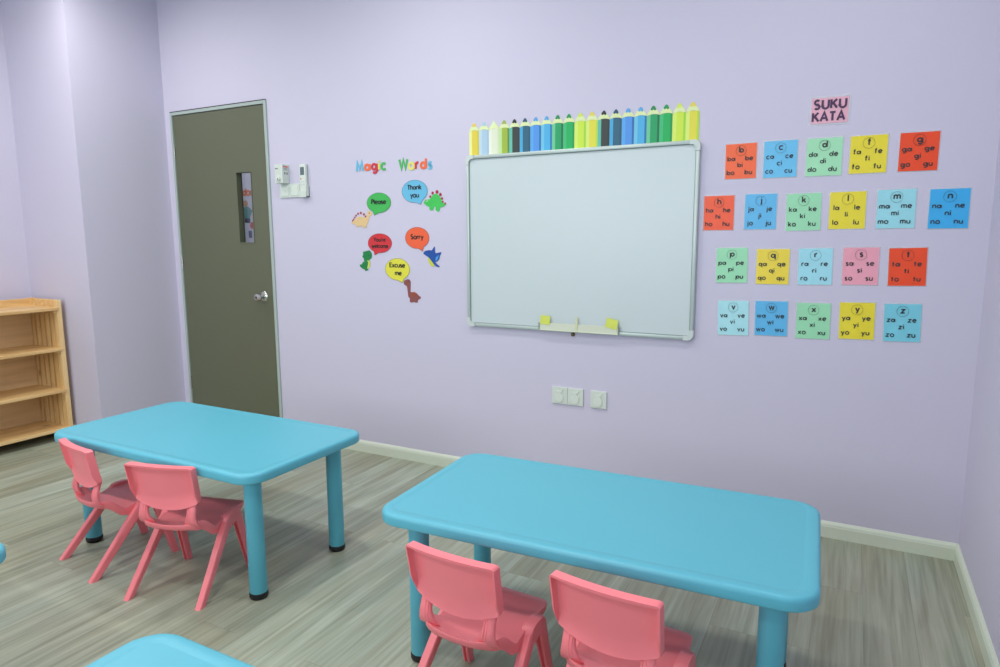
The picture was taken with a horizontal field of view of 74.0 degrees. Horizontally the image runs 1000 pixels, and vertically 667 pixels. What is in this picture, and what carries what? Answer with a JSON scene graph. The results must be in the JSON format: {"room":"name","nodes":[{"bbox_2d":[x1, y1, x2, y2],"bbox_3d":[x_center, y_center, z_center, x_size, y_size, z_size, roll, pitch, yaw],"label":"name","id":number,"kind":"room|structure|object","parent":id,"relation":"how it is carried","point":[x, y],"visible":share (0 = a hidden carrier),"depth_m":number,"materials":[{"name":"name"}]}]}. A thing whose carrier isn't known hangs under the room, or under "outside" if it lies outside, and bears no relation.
{"room":"classroom","nodes":[
{"label":"classroom","id":0,"kind":"room"},
{"bbox_2d":[0,3,31,299],"bbox_3d":[-4.257,-0.516,2.371,0.120,2.950,4.593,4,9,28],"label":"wall","id":1,"kind":"structure","parent":0,"point":[14,269],"depth_m":4.28,"materials":[{"name":"purple paint"}]},
{"bbox_2d":[0,0,185,424],"bbox_3d":[-2.718,-0.839,4.553,0.780,2.950,0.747,4,9,28],"label":"wall pier","id":2,"kind":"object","parent":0,"point":[85,76],"visible":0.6,"depth_m":4.23,"materials":[{"name":"purple paint"}]},
{"bbox_2d":[0,433,985,666],"bbox_3d":[-1.407,1.047,2.197,5.578,0.120,6.850,4,9,28],"label":"floor","id":3,"kind":"structure","parent":0,"point":[878,606],"depth_m":2.43,"materials":[{"name":"grey wood"}]},
{"bbox_2d":[0,543,5,563],"bbox_3d":[-1.916,0.801,1.762,1.184,0.497,0.613,4,9,28],"label":"table","id":4,"kind":"object","parent":3,"relation":"on","point":[2,547],"visible":1,"depth_m":1.71,"materials":[{"name":"blue plastic"}]},
{"bbox_2d":[0,297,72,445],"bbox_3d":[-3.195,0.293,3.874,0.324,0.908,1.120,4,9,28],"label":"wooden shelf","id":5,"kind":"object","parent":3,"relation":"on","point":[35,401],"visible":0.94,"depth_m":4.29,"materials":[{"name":"brown wood"}]},
{"bbox_2d":[58,438,179,583],"bbox_3d":[-1.558,0.659,2.698,0.318,0.505,0.356,6,11,38],"label":"chair","id":6,"kind":"object","parent":3,"relation":"on","point":[118,497],"visible":0.8,"depth_m":2.62,"materials":[{"name":"pink plastic"}]},
{"bbox_2d":[85,634,254,666],"bbox_3d":[-0.328,0.923,0.869,1.184,0.497,0.613,4,9,28],"label":"table","id":7,"kind":"object","parent":3,"relation":"on","point":[156,650],"visible":1,"depth_m":1.27,"materials":[{"name":"blue plastic"}]},
{"bbox_2d":[123,461,247,610],"bbox_3d":[-1.163,0.689,2.485,0.318,0.505,0.356,2,8,13],"label":"chair","id":8,"kind":"object","parent":3,"relation":"on","point":[174,490],"visible":0.98,"depth_m":2.38,"materials":[{"name":"pink plastic"}]},
{"bbox_2d":[54,402,358,600],"bbox_3d":[-1.214,0.650,2.780,1.184,0.497,0.613,4,9,27],"label":"table","id":9,"kind":"object","parent":3,"relation":"on","point":[247,449],"visible":0.81,"depth_m":2.64,"materials":[{"name":"blue plastic"}]},
{"bbox_2d":[405,541,552,666],"bbox_3d":[-0.054,0.782,1.805,0.318,0.505,0.356,5,10,31],"label":"chair","id":10,"kind":"object","parent":3,"relation":"on","point":[476,612],"visible":1,"depth_m":1.72,"materials":[{"name":"pink plastic"}]},
{"bbox_2d":[382,453,820,666],"bbox_3d":[0.292,0.757,1.993,1.184,0.497,0.613,4,9,25],"label":"table","id":11,"kind":"object","parent":3,"relation":"on","point":[764,552],"visible":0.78,"depth_m":1.84,"materials":[{"name":"blue plastic"}]},
{"bbox_2d":[549,570,695,666],"bbox_3d":[0.307,0.804,1.645,0.318,0.505,0.356,5,10,32],"label":"chair","id":12,"kind":"object","parent":3,"relation":"on","point":[603,626],"visible":1,"depth_m":1.54,"materials":[{"name":"pink plastic"}]},
{"bbox_2d":[156,0,999,543],"bbox_3d":[-0.190,-0.708,3.569,4.618,2.950,0.140,4,9,28],"label":"wall","id":13,"kind":"structure","parent":0,"point":[873,434],"depth_m":3.10,"materials":[{"name":"purple paint"}]},
{"bbox_2d":[169,99,282,417],"bbox_3d":[-1.806,-0.407,4.414,0.892,2.125,0.170,4,9,28],"label":"door","id":14,"kind":"structure","parent":13,"relation":"in","point":[220,153],"depth_m":4.37,"materials":[{"name":"wood"}]},
{"bbox_2d":[274,164,288,183],"bbox_3d":[-1.327,-0.965,4.019,0.067,0.112,0.069,4,9,28],"label":"control box","id":15,"kind":"object","parent":13,"relation":"attached to","point":[281,171],"visible":1,"depth_m":4.00,"materials":[{"name":"white plastic"}]},
{"bbox_2d":[280,183,299,197],"bbox_3d":[-1.278,-0.869,4.040,0.166,0.082,0.012,4,9,28],"label":"light switch","id":16,"kind":"object","parent":13,"relation":"attached to","point":[286,190],"visible":1,"depth_m":4.04,"materials":[{"name":"white plastic"}]},
{"bbox_2d":[299,185,309,196],"bbox_3d":[-1.173,-0.854,3.977,0.055,0.072,0.028,4,9,28],"label":"remote holder","id":17,"kind":"object","parent":13,"relation":"attached to","point":[306,193],"visible":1,"depth_m":3.97,"materials":[{"name":"white plastic"}]},
{"bbox_2d":[299,164,307,190],"bbox_3d":[-1.174,-0.916,3.966,0.047,0.188,0.021,4,9,28],"label":"remote control","id":18,"kind":"object","parent":17,"relation":"in","point":[302,167],"visible":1,"depth_m":3.95,"materials":[{"name":"white plastic"}]},
{"bbox_2d":[356,160,363,171],"bbox_3d":[-0.799,-0.954,3.776,0.058,0.068,0.002,4,9,28],"label":"cutout letter","id":19,"kind":"object","parent":13,"relation":"attached to","point":[361,163],"visible":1,"depth_m":3.78,"materials":[{"name":"blue paper"}]},
{"bbox_2d":[351,211,371,227],"bbox_3d":[-0.797,-0.654,3.819,0.156,0.098,0.002,4,9,28],"label":"dinosaur","id":20,"kind":"object","parent":13,"relation":"attached to","point":[359,221],"visible":1,"depth_m":3.82,"materials":[{"name":"beige paper"}]},
{"bbox_2d":[360,250,371,270],"bbox_3d":[-0.777,-0.422,3.843,0.092,0.120,0.002,4,9,28],"label":"dinosaur","id":21,"kind":"object","parent":13,"relation":"attached to","point":[367,255],"visible":1,"depth_m":3.84,"materials":[{"name":"green paper"}]},
{"bbox_2d":[364,163,370,170],"bbox_3d":[-0.750,-0.940,3.752,0.047,0.042,0.003,4,9,28],"label":"cutout letter","id":22,"kind":"object","parent":13,"relation":"attached to","point":[366,164],"visible":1,"depth_m":3.75,"materials":[{"name":"orange paper"}]},
{"bbox_2d":[371,163,378,173],"bbox_3d":[-0.702,-0.927,3.728,0.054,0.061,0.003,4,9,28],"label":"cutout letter","id":23,"kind":"object","parent":13,"relation":"attached to","point":[373,164],"visible":1,"depth_m":3.73,"materials":[{"name":"paper"}]},
{"bbox_2d":[367,193,390,214],"bbox_3d":[-0.685,-0.731,3.748,0.170,0.126,0.003,4,9,28],"label":"speech bubble","id":24,"kind":"object","parent":13,"relation":"attached to","point":[377,203],"visible":1,"depth_m":3.75,"materials":[{"name":"green paper"}]},
{"bbox_2d":[368,233,391,254],"bbox_3d":[-0.685,-0.507,3.781,0.170,0.124,0.003,4,9,28],"label":"speech bubble","id":25,"kind":"object","parent":13,"relation":"attached to","point":[378,243],"visible":1,"depth_m":3.78,"materials":[{"name":"red paper"}]},
{"bbox_2d":[380,162,385,170],"bbox_3d":[-0.651,-0.932,3.700,0.038,0.046,0.002,4,9,28],"label":"cutout letter","id":26,"kind":"object","parent":13,"relation":"attached to","point":[382,163],"visible":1,"depth_m":3.70,"materials":[{"name":"green paper"}]},
{"bbox_2d":[385,258,409,282],"bbox_3d":[-0.579,-0.355,3.747,0.170,0.138,0.003,4,9,28],"label":"speech bubble","id":27,"kind":"object","parent":13,"relation":"attached to","point":[398,269],"visible":1,"depth_m":3.74,"materials":[{"name":"yellow paper"}]},
{"bbox_2d":[398,158,407,170],"bbox_3d":[-0.530,-0.928,3.636,0.065,0.077,0.002,4,9,28],"label":"cutout letter","id":28,"kind":"object","parent":13,"relation":"attached to","point":[403,162],"visible":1,"depth_m":3.63,"materials":[{"name":"green paper"}]},
{"bbox_2d":[408,162,414,169],"bbox_3d":[-0.482,-0.912,3.613,0.046,0.046,0.002,4,9,28],"label":"cutout letter","id":29,"kind":"object","parent":13,"relation":"attached to","point":[410,163],"visible":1,"depth_m":3.61,"materials":[{"name":"yellow paper"}]},
{"bbox_2d":[404,279,420,302],"bbox_3d":[-0.491,-0.238,3.717,0.115,0.131,0.002,4,9,28],"label":"dinosaur","id":30,"kind":"object","parent":13,"relation":"attached to","point":[414,297],"visible":1,"depth_m":3.72,"materials":[{"name":"brown paper"}]},
{"bbox_2d":[402,180,427,203],"bbox_3d":[-0.467,-0.771,3.625,0.170,0.133,0.003,4,9,28],"label":"speech bubble","id":31,"kind":"object","parent":13,"relation":"attached to","point":[414,191],"visible":1,"depth_m":3.62,"materials":[{"name":"blue paper"}]},
{"bbox_2d":[405,227,428,250],"bbox_3d":[-0.457,-0.519,3.657,0.160,0.133,0.003,4,9,28],"label":"speech bubble","id":32,"kind":"object","parent":13,"relation":"attached to","point":[416,237],"visible":1,"depth_m":3.65,"materials":[{"name":"orange paper"}]},
{"bbox_2d":[420,158,426,168],"bbox_3d":[-0.413,-0.914,3.576,0.047,0.056,0.003,4,9,28],"label":"cutout letter","id":33,"kind":"object","parent":13,"relation":"attached to","point":[422,162],"visible":1,"depth_m":3.57,"materials":[{"name":"orange paper"}]},
{"bbox_2d":[427,161,432,169],"bbox_3d":[-0.375,-0.902,3.557,0.031,0.047,0.002,4,9,28],"label":"cutout letter","id":34,"kind":"object","parent":13,"relation":"attached to","point":[429,164],"visible":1,"depth_m":3.56,"materials":[{"name":"blue paper"}]},
{"bbox_2d":[423,247,440,266],"bbox_3d":[-0.370,-0.419,3.626,0.119,0.113,0.002,4,9,28],"label":"dinosaur","id":35,"kind":"object","parent":13,"relation":"attached to","point":[433,257],"visible":1,"depth_m":3.62,"materials":[{"name":"blue paper"}]},
{"bbox_2d":[424,190,446,211],"bbox_3d":[-0.350,-0.713,3.572,0.147,0.114,0.002,4,9,28],"label":"dinosaur","id":36,"kind":"object","parent":13,"relation":"attached to","point":[435,200],"visible":1,"depth_m":3.57,"materials":[{"name":"green paper"}]},
{"bbox_2d":[469,123,478,154],"bbox_3d":[-0.133,-0.988,3.415,0.058,0.182,0.002,4,9,28],"label":"pencil","id":37,"kind":"object","parent":13,"relation":"attached to","point":[473,135],"visible":1,"depth_m":3.41,"materials":[{"name":"yellow paper"}]},
{"bbox_2d":[479,122,488,154],"bbox_3d":[-0.082,-0.985,3.388,0.058,0.182,0.002,4,9,28],"label":"pencil","id":38,"kind":"object","parent":13,"relation":"attached to","point":[483,134],"visible":1,"depth_m":3.39,"materials":[{"name":"blue paper"}]},
{"bbox_2d":[489,121,498,153],"bbox_3d":[-0.030,-0.981,3.361,0.058,0.182,0.002,4,9,28],"label":"pencil","id":39,"kind":"object","parent":13,"relation":"attached to","point":[493,133],"visible":1,"depth_m":3.36,"materials":[{"name":"white paper"}]},
{"bbox_2d":[499,120,508,153],"bbox_3d":[0.021,-0.977,3.334,0.058,0.182,0.002,4,9,28],"label":"pencil","id":40,"kind":"object","parent":13,"relation":"attached to","point":[504,128],"visible":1,"depth_m":3.33,"materials":[{"name":"green paper"}]},
{"bbox_2d":[509,119,519,152],"bbox_3d":[0.072,-0.974,3.307,0.058,0.182,0.002,4,9,28],"label":"pencil","id":41,"kind":"object","parent":13,"relation":"attached to","point":[514,131],"visible":1,"depth_m":3.31,"materials":[{"name":"black paper"}]},
{"bbox_2d":[520,118,529,151],"bbox_3d":[0.123,-0.970,3.281,0.058,0.182,0.002,4,9,28],"label":"pencil","id":42,"kind":"object","parent":13,"relation":"attached to","point":[525,126],"visible":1,"depth_m":3.28,"materials":[{"name":"blue paper"}]},
{"bbox_2d":[530,117,540,150],"bbox_3d":[0.175,-0.966,3.254,0.058,0.182,0.002,4,9,28],"label":"pencil","id":43,"kind":"object","parent":13,"relation":"attached to","point":[535,129],"visible":1,"depth_m":3.25,"materials":[{"name":"blue paper"}]},
{"bbox_2d":[541,116,551,150],"bbox_3d":[0.226,-0.963,3.227,0.058,0.182,0.002,4,9,28],"label":"pencil","id":44,"kind":"object","parent":13,"relation":"attached to","point":[546,128],"visible":1,"depth_m":3.23,"materials":[{"name":"blue paper"}]},
{"bbox_2d":[552,115,562,149],"bbox_3d":[0.278,-0.959,3.200,0.058,0.182,0.002,4,9,28],"label":"pencil","id":45,"kind":"object","parent":13,"relation":"attached to","point":[557,127],"visible":1,"depth_m":3.20,"materials":[{"name":"green paper"}]},
{"bbox_2d":[552,386,583,405],"bbox_3d":[0.340,0.316,3.350,0.169,0.087,0.014,4,9,28],"label":"wall socket","id":46,"kind":"object","parent":13,"relation":"attached to","point":[560,395],"visible":1,"depth_m":3.35,"materials":[{"name":"white plastic"}]},
{"bbox_2d":[563,114,574,148],"bbox_3d":[0.329,-0.955,3.173,0.058,0.182,0.002,4,9,28],"label":"pencil","id":47,"kind":"object","parent":13,"relation":"attached to","point":[568,126],"visible":1,"depth_m":3.17,"materials":[{"name":"green paper"}]},
{"bbox_2d":[574,113,585,147],"bbox_3d":[0.380,-0.952,3.146,0.058,0.182,0.002,4,9,28],"label":"pencil","id":48,"kind":"object","parent":13,"relation":"attached to","point":[580,122],"visible":1,"depth_m":3.15,"materials":[{"name":"yellow paper"}]},
{"bbox_2d":[465,139,700,340],"bbox_3d":[0.352,-0.444,3.224,1.188,0.886,0.024,4,9,28],"label":"whiteboard","id":49,"kind":"object","parent":13,"relation":"attached to","point":[593,235],"visible":1,"depth_m":3.18,"materials":[{"name":"white plastic"}]},
{"bbox_2d":[538,322,618,334],"bbox_3d":[0.380,-0.025,3.254,0.418,0.038,0.010,4,9,28],"label":"tray","id":50,"kind":"object","parent":49,"relation":"attached to","point":[553,326],"visible":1,"depth_m":3.25,"materials":[{"name":"white plastic"}]},
{"bbox_2d":[540,315,549,324],"bbox_3d":[0.226,-0.068,3.328,0.055,0.048,0.001,4,9,28],"label":"tape piece","id":51,"kind":"object","parent":50,"relation":"attached to","point":[544,319],"visible":1,"depth_m":3.33,"materials":[{"name":"yellow paper"}]},
{"bbox_2d":[575,317,577,330],"bbox_3d":[0.374,-0.045,3.253,0.012,0.070,0.001,4,9,28],"label":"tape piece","id":52,"kind":"object","parent":50,"relation":"attached to","point":[576,318],"visible":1,"depth_m":3.25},
{"bbox_2d":[605,318,617,329],"bbox_3d":[0.533,-0.046,3.168,0.066,0.057,0.001,4,9,28],"label":"tape piece","id":53,"kind":"object","parent":50,"relation":"attached to","point":[610,323],"visible":1,"depth_m":3.17,"materials":[{"name":"yellow paper"}]},
{"bbox_2d":[586,112,597,146],"bbox_3d":[0.431,-0.948,3.119,0.058,0.182,0.002,4,9,28],"label":"pencil","id":54,"kind":"object","parent":13,"relation":"attached to","point":[592,124],"visible":1,"depth_m":3.12,"materials":[{"name":"yellow paper"}]},
{"bbox_2d":[590,390,606,408],"bbox_3d":[0.485,0.327,3.274,0.084,0.086,0.014,4,9,28],"label":"wall socket","id":55,"kind":"object","parent":13,"relation":"attached to","point":[598,399],"visible":1,"depth_m":3.27,"materials":[{"name":"white plastic"}]},
{"bbox_2d":[597,110,609,146],"bbox_3d":[0.483,-0.945,3.092,0.058,0.182,0.002,4,9,28],"label":"pencil","id":56,"kind":"object","parent":13,"relation":"attached to","point":[603,124],"visible":1,"depth_m":3.09,"materials":[{"name":"black paper"}]},
{"bbox_2d":[609,109,621,145],"bbox_3d":[0.534,-0.941,3.066,0.058,0.182,0.002,4,9,28],"label":"pencil","id":57,"kind":"object","parent":13,"relation":"attached to","point":[615,135],"visible":1,"depth_m":3.06,"materials":[{"name":"blue paper"}]},
{"bbox_2d":[621,108,633,144],"bbox_3d":[0.585,-0.937,3.039,0.058,0.182,0.002,4,9,28],"label":"pencil","id":58,"kind":"object","parent":13,"relation":"attached to","point":[627,138],"visible":1,"depth_m":3.04,"materials":[{"name":"blue paper"}]},
{"bbox_2d":[634,107,646,143],"bbox_3d":[0.637,-0.933,3.012,0.058,0.182,0.002,4,9,28],"label":"pencil","id":59,"kind":"object","parent":13,"relation":"attached to","point":[640,122],"visible":1,"depth_m":3.01,"materials":[{"name":"blue paper"}]},
{"bbox_2d":[345,439,956,560],"bbox_3d":[0.203,0.757,3.488,3.664,0.070,0.013,4,9,28],"label":"baseboard","id":60,"kind":"structure","parent":13,"relation":"attached to","point":[834,530],"depth_m":2.81,"materials":[{"name":"white wood"}]},
{"bbox_2d":[646,106,659,142],"bbox_3d":[0.688,-0.930,2.985,0.058,0.182,0.002,4,9,28],"label":"pencil","id":61,"kind":"object","parent":13,"relation":"attached to","point":[652,133],"visible":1,"depth_m":2.98,"materials":[{"name":"green paper"}]},
{"bbox_2d":[659,104,672,141],"bbox_3d":[0.739,-0.926,2.958,0.058,0.182,0.002,4,9,28],"label":"pencil","id":62,"kind":"object","parent":13,"relation":"attached to","point":[666,117],"visible":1,"depth_m":2.96,"materials":[{"name":"green paper"}]},
{"bbox_2d":[672,103,685,140],"bbox_3d":[0.791,-0.922,2.931,0.058,0.182,0.002,4,9,28],"label":"pencil","id":63,"kind":"object","parent":13,"relation":"attached to","point":[679,116],"visible":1,"depth_m":2.93,"materials":[{"name":"yellow paper"}]},
{"bbox_2d":[685,102,699,140],"bbox_3d":[0.842,-0.919,2.904,0.058,0.182,0.002,4,9,28],"label":"pencil","id":64,"kind":"object","parent":13,"relation":"attached to","point":[692,117],"visible":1,"depth_m":2.90,"materials":[{"name":"yellow paper"}]},
{"bbox_2d":[703,195,734,229],"bbox_3d":[0.956,-0.527,2.901,0.134,0.154,0.003,4,9,28],"label":"card","id":65,"kind":"object","parent":13,"relation":"attached to","point":[718,210],"visible":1,"depth_m":2.90,"materials":[{"name":"paper"}]},
{"bbox_2d":[716,248,747,282],"bbox_3d":[1.014,-0.298,2.904,0.136,0.158,0.003,3,9,28],"label":"card","id":66,"kind":"object","parent":13,"relation":"attached to","point":[731,263],"visible":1,"depth_m":2.90,"materials":[{"name":"paper"}]},
{"bbox_2d":[718,301,748,334],"bbox_3d":[1.029,-0.069,2.930,0.134,0.158,0.003,2,8,28],"label":"card","id":67,"kind":"object","parent":13,"relation":"attached to","point":[732,315],"visible":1,"depth_m":2.93,"materials":[{"name":"paper"}]},
{"bbox_2d":[725,143,756,178],"bbox_3d":[1.028,-0.735,2.832,0.132,0.152,0.003,4,9,28],"label":"card","id":68,"kind":"object","parent":13,"relation":"attached to","point":[740,163],"visible":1,"depth_m":2.83,"materials":[{"name":"orange paper"}]},
{"bbox_2d":[744,193,776,228],"bbox_3d":[1.107,-0.518,2.822,0.134,0.154,0.003,4,9,28],"label":"card","id":69,"kind":"object","parent":13,"relation":"attached to","point":[760,209],"visible":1,"depth_m":2.82,"materials":[{"name":"paper"}]},
{"bbox_2d":[755,301,787,335],"bbox_3d":[1.167,-0.065,2.857,0.136,0.156,0.003,3,9,28],"label":"card","id":70,"kind":"object","parent":13,"relation":"attached to","point":[770,316],"visible":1,"depth_m":2.86,"materials":[{"name":"paper"}]},
{"bbox_2d":[756,249,789,283],"bbox_3d":[1.161,-0.285,2.827,0.136,0.156,0.003,4,9,28],"label":"card","id":71,"kind":"object","parent":13,"relation":"attached to","point":[772,267],"visible":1,"depth_m":2.83,"materials":[{"name":"yellow paper"}]},
{"bbox_2d":[763,140,797,177],"bbox_3d":[1.166,-0.726,2.760,0.136,0.156,0.003,4,9,28],"label":"card","id":72,"kind":"object","parent":13,"relation":"attached to","point":[780,157],"visible":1,"depth_m":2.76,"materials":[{"name":"blue paper"}]},
{"bbox_2d":[786,193,821,230],"bbox_3d":[1.255,-0.502,2.745,0.138,0.158,0.003,3,9,28],"label":"card","id":73,"kind":"object","parent":13,"relation":"attached to","point":[803,211],"visible":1,"depth_m":2.74,"materials":[{"name":"paper"}]},
{"bbox_2d":[795,303,830,338],"bbox_3d":[1.312,-0.052,2.781,0.136,0.156,0.003,3,9,28],"label":"card","id":74,"kind":"object","parent":13,"relation":"attached to","point":[812,319],"visible":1,"depth_m":2.78,"materials":[{"name":"paper"}]},
{"bbox_2d":[798,248,832,284],"bbox_3d":[1.306,-0.277,2.751,0.134,0.156,0.003,3,9,28],"label":"card","id":75,"kind":"object","parent":13,"relation":"attached to","point":[815,264],"visible":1,"depth_m":2.75,"materials":[{"name":"paper"}]},
{"bbox_2d":[805,137,842,175],"bbox_3d":[1.311,-0.714,2.684,0.138,0.156,0.003,4,9,28],"label":"card","id":76,"kind":"object","parent":13,"relation":"attached to","point":[824,155],"visible":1,"depth_m":2.68,"materials":[{"name":"green paper"}]},
{"bbox_2d":[811,96,848,123],"bbox_3d":[1.319,-0.893,2.654,0.147,0.113,0.003,4,9,28],"label":"card","id":77,"kind":"object","parent":13,"relation":"attached to","point":[831,109],"visible":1,"depth_m":2.65,"materials":[{"name":"paper"}]},
{"bbox_2d":[828,191,866,228],"bbox_3d":[1.397,-0.495,2.670,0.136,0.154,0.003,4,9,28],"label":"card","id":78,"kind":"object","parent":13,"relation":"attached to","point":[847,210],"visible":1,"depth_m":2.67,"materials":[{"name":"yellow paper"}]},
{"bbox_2d":[839,302,874,339],"bbox_3d":[1.454,-0.051,2.705,0.134,0.156,0.003,3,9,28],"label":"card","id":79,"kind":"object","parent":13,"relation":"attached to","point":[856,320],"visible":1,"depth_m":2.71,"materials":[{"name":"yellow paper"}]},
{"bbox_2d":[842,247,879,284],"bbox_3d":[1.452,-0.271,2.674,0.134,0.156,0.003,3,9,28],"label":"card","id":80,"kind":"object","parent":13,"relation":"attached to","point":[860,265],"visible":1,"depth_m":2.67,"materials":[{"name":"pink paper"}]},
{"bbox_2d":[849,134,888,173],"bbox_3d":[1.449,-0.705,2.611,0.136,0.152,0.003,4,9,28],"label":"card","id":81,"kind":"object","parent":13,"relation":"attached to","point":[868,154],"visible":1,"depth_m":2.61,"materials":[{"name":"yellow paper"}]},
{"bbox_2d":[876,189,916,227],"bbox_3d":[1.547,-0.487,2.592,0.136,0.156,0.003,3,9,28],"label":"card","id":82,"kind":"object","parent":13,"relation":"attached to","point":[895,208],"visible":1,"depth_m":2.59,"materials":[{"name":"paper"}]},
{"bbox_2d":[883,304,921,341],"bbox_3d":[1.595,-0.042,2.631,0.132,0.156,0.003,2,8,28],"label":"card","id":83,"kind":"object","parent":13,"relation":"attached to","point":[902,322],"visible":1,"depth_m":2.63,"materials":[{"name":"paper"}]},
{"bbox_2d":[888,248,927,285],"bbox_3d":[1.595,-0.261,2.599,0.134,0.154,0.003,2,9,28],"label":"card","id":84,"kind":"object","parent":13,"relation":"attached to","point":[907,266],"visible":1,"depth_m":2.60,"materials":[{"name":"red paper"}]},
{"bbox_2d":[898,131,940,171],"bbox_3d":[1.599,-0.695,2.533,0.136,0.151,0.003,4,9,28],"label":"card","id":85,"kind":"object","parent":13,"relation":"attached to","point":[919,151],"visible":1,"depth_m":2.53,"materials":[{"name":"red paper"}]},
{"bbox_2d":[927,188,970,228],"bbox_3d":[1.700,-0.473,2.512,0.134,0.154,0.003,4,9,28],"label":"card","id":86,"kind":"object","parent":13,"relation":"attached to","point":[948,208],"visible":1,"depth_m":2.51,"materials":[{"name":"paper"}]},
{"bbox_2d":[959,136,999,663],"bbox_3d":[0.690,-0.224,0.198,0.120,2.950,5.340,4,9,28],"label":"wall","id":87,"kind":"structure","parent":0,"point":[979,538],"depth_m":2.29,"materials":[{"name":"purple paint"}]},
{"bbox_2d":[954,544,999,666],"bbox_3d":[0.605,1.206,0.375,0.013,0.070,5.200,4,9,28],"label":"baseboard","id":88,"kind":"structure","parent":87,"relation":"attached to","point":[983,637],"depth_m":2.20,"materials":[{"name":"white wood"}]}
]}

